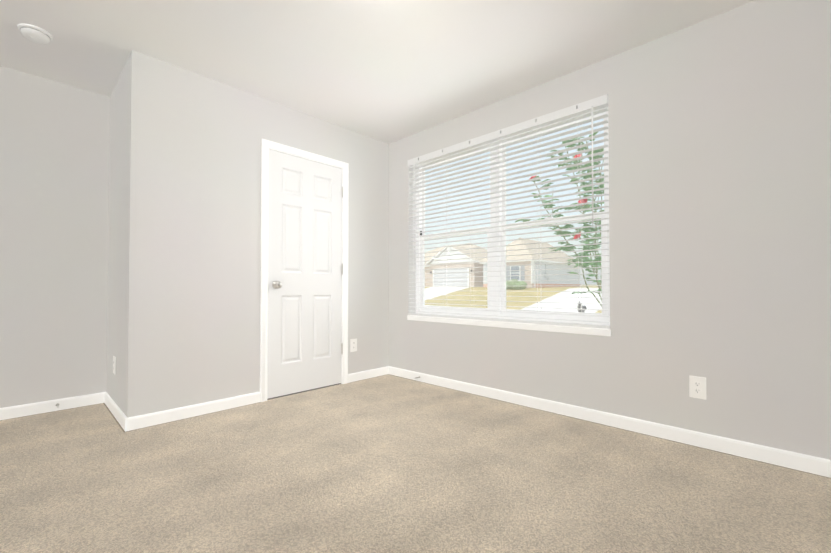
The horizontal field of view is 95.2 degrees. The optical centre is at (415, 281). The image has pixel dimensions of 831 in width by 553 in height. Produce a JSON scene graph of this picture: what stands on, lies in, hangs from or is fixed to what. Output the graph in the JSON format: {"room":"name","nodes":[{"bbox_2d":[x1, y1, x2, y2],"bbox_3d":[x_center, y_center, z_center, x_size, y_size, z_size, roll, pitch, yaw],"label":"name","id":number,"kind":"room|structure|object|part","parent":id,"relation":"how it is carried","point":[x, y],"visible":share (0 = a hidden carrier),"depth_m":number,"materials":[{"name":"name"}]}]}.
{"room":"empty bedroom","nodes":[
{"label":"empty bedroom","id":0,"kind":"room"},
{"bbox_2d":[0,66,109,407],"bbox_3d":[-2.912,-0.271,2.618,0.120,2.430,1.225,-1,-1,44],"label":"wall","id":1,"kind":"structure","parent":0,"point":[54,174],"depth_m":2.79,"materials":[{"name":"beige paint"}]},
{"bbox_2d":[0,393,99,419],"bbox_3d":[-2.813,0.902,2.607,0.013,0.083,1.075,-1,-1,44],"label":"baseboard","id":2,"kind":"structure","parent":1,"relation":"attached to","point":[10,412],"depth_m":2.75,"materials":[{"name":"white paint"}]},
{"bbox_2d":[106,60,127,412],"bbox_3d":[-2.177,-0.268,2.843,0.866,2.430,0.120,-1,-1,44],"label":"wall","id":3,"kind":"structure","parent":0,"point":[117,233],"depth_m":2.72,"materials":[{"name":"beige paint"}]},
{"bbox_2d":[100,392,126,428],"bbox_3d":[-2.121,0.903,2.679,0.849,0.083,0.013,-1,-1,44],"label":"baseboard","id":4,"kind":"structure","parent":3,"relation":"attached to","point":[105,398],"depth_m":2.70,"materials":[{"name":"white paint"}]},
{"bbox_2d":[113,356,115,373],"bbox_3d":[-2.180,0.601,2.744,0.079,0.124,0.007,-1,-1,44],"label":"outlet","id":5,"kind":"object","parent":3,"relation":"attached to","point":[114,362],"visible":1,"depth_m":2.73,"materials":[{"name":"white plastic"}]},
{"bbox_2d":[124,50,388,417],"bbox_3d":[-1.095,-0.261,3.255,0.120,2.430,2.215,-1,-1,44],"label":"wall","id":6,"kind":"structure","parent":0,"point":[193,266],"depth_m":2.75,"materials":[{"name":"beige paint"}]},
{"bbox_2d":[124,392,260,431],"bbox_3d":[-1.520,0.904,2.700,0.013,0.083,0.841,-1,-1,44],"label":"baseboard","id":7,"kind":"structure","parent":6,"relation":"attached to","point":[151,419],"depth_m":2.63,"materials":[{"name":"white paint"}]},
{"bbox_2d":[260,139,348,401],"bbox_3d":[-0.954,-0.093,3.336,0.066,2.097,0.840,-1,-1,44],"label":"door frame","id":8,"kind":"structure","parent":6,"relation":"attached to","point":[266,145],"depth_m":3.07,"materials":[{"name":"white paint"}]},
{"bbox_2d":[267,149,342,398],"bbox_3d":[-0.930,-0.067,3.318,0.101,2.020,0.719,-1,-1,44],"label":"door","id":9,"kind":"structure","parent":6,"relation":"in","point":[305,278],"depth_m":3.30,"materials":[{"name":"white paint"}]},
{"bbox_3d":[-1.121,0.022,3.094,0.067,0.066,0.066,-1,-1,44],"label":"knob","id":10,"kind":"part","parent":9,"relation":"part of","materials":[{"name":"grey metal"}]},
{"bbox_3d":[-0.690,-0.113,3.579,0.013,1.586,0.012,-1,-1,44],"label":"door hinge","id":11,"kind":"part","parent":9,"relation":"part of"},
{"bbox_2d":[350,338,356,351],"bbox_3d":[-0.596,0.611,3.667,0.007,0.124,0.079,-1,-1,44],"label":"electrical outlet","id":12,"kind":"object","parent":6,"relation":"attached to","point":[353,345],"visible":1,"depth_m":3.66,"materials":[{"name":"white plastic"}]},
{"bbox_2d":[348,366,387,382],"bbox_3d":[-0.469,0.921,3.790,0.013,0.083,0.509,-1,-1,44],"label":"baseboard","id":13,"kind":"structure","parent":6,"relation":"attached to","point":[367,374],"depth_m":3.77,"materials":[{"name":"white paint"}]},
{"bbox_2d":[0,0,754,143],"bbox_3d":[-0.423,-1.548,1.902,4.726,0.100,3.620,-1,-1,44],"label":"ceiling","id":14,"kind":"structure","parent":0,"point":[388,71],"depth_m":2.38,"materials":[{"name":"paint"}]},
{"bbox_2d":[17,23,52,43],"bbox_3d":[-2.268,-1.468,2.265,0.148,0.048,0.148,-1,-1,44],"label":"smoke detector","id":15,"kind":"object","parent":14,"relation":"attached to","point":[33,33],"visible":1,"depth_m":2.23,"materials":[{"name":"white plastic"}]},
{"bbox_2d":[0,374,830,552],"bbox_3d":[-0.423,0.982,1.861,4.726,0.100,3.620,-1,-1,44],"label":"floor","id":16,"kind":"structure","parent":0,"point":[388,463],"depth_m":1.73,"materials":[{"name":"carpet"}]},
{"bbox_2d":[389,0,830,459],"bbox_3d":[1.083,-0.268,2.819,3.860,2.430,0.180,-1,-1,44],"label":"wall","id":17,"kind":"structure","parent":0,"point":[719,129],"depth_m":2.17,"materials":[{"name":"beige paint"}]},
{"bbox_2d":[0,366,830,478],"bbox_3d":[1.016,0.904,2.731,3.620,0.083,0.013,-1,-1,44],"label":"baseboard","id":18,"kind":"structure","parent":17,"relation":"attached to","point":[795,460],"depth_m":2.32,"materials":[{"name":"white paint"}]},
{"bbox_2d":[407,315,610,335],"bbox_3d":[0.636,0.345,3.178,1.883,0.045,0.119,-1,-1,44],"label":"window sill","id":19,"kind":"structure","parent":17,"relation":"attached to","point":[566,329],"depth_m":2.93,"materials":[{"name":"white paint"}]},
{"bbox_2d":[416,107,609,324],"bbox_3d":[0.703,-0.456,3.260,1.875,1.560,0.075,-1,-1,44],"label":"window","id":20,"kind":"structure","parent":17,"relation":"in","point":[496,292],"depth_m":3.20,"materials":[{"name":"white plastic"}]},
{"bbox_2d":[408,94,609,328],"bbox_3d":[0.610,-0.455,3.163,1.869,1.558,0.076,-1,-1,44],"label":"window blinds","id":21,"kind":"object","parent":20,"relation":"attached to","point":[592,105],"visible":0.92,"depth_m":2.97,"materials":[{"name":"white plastic"}]},
{"bbox_2d":[689,375,705,399],"bbox_3d":[1.610,0.602,2.166,0.079,0.124,0.007,-1,-1,44],"label":"electrical outlet","id":22,"kind":"object","parent":17,"relation":"attached to","point":[697,386],"visible":1,"depth_m":2.17,"materials":[{"name":"white plastic"}]},
{"label":"outside","id":23,"kind":"structure","parent":0,"visible":0},
{"bbox_2d":[425,286,601,312],"bbox_3d":[54.798,1.684,89.909,280.000,6.260,199.840,-1,-1,44],"label":"ground","id":24,"kind":"structure","parent":23,"point":[476,289],"depth_m":33.49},
{"bbox_2d":[425,243,486,286],"bbox_3d":[4.944,-1.810,50.371,16.000,6.450,12.850,-1,-1,44],"label":"house","id":25,"kind":"structure","parent":24,"relation":"on","point":[443,281],"depth_m":43.01,"materials":[{"name":"white"}]},
{"bbox_2d":[425,287,601,312],"bbox_3d":[0.827,1.417,26.744,90.000,2.294,33.700,-1,-1,44],"label":"paving","id":26,"kind":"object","parent":24,"relation":"on","point":[554,305],"depth_m":28.84,"materials":[{"name":"white concrete"}]},
{"bbox_2d":[506,279,526,289],"bbox_3d":[9.147,0.252,36.850,3.516,1.183,1.352,-1,-1,44],"label":"hedge","id":27,"kind":"object","parent":24,"relation":"on","point":[517,284],"depth_m":35.91,"materials":[{"name":"green plant"}]},
{"bbox_2d":[479,238,579,287],"bbox_3d":[13.275,-1.690,42.368,6.200,5.950,12.700,-1,-1,44],"label":"house","id":28,"kind":"structure","parent":24,"relation":"on","point":[544,273],"depth_m":38.67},
{"bbox_2d":[515,132,603,306],"bbox_3d":[1.559,0.013,3.218,1.345,2.817,0.837,-1,-1,44],"label":"tree","id":29,"kind":"object","parent":24,"relation":"on","point":[598,258],"depth_m":3.29,"materials":[{"name":"green plant"}]},
{"bbox_2d":[577,301,586,311],"bbox_3d":[6.520,1.357,14.885,0.180,1.260,0.564,-1,-1,44],"label":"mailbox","id":30,"kind":"object","parent":24,"relation":"on","point":[579,305],"depth_m":14.73,"materials":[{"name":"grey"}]}
]}

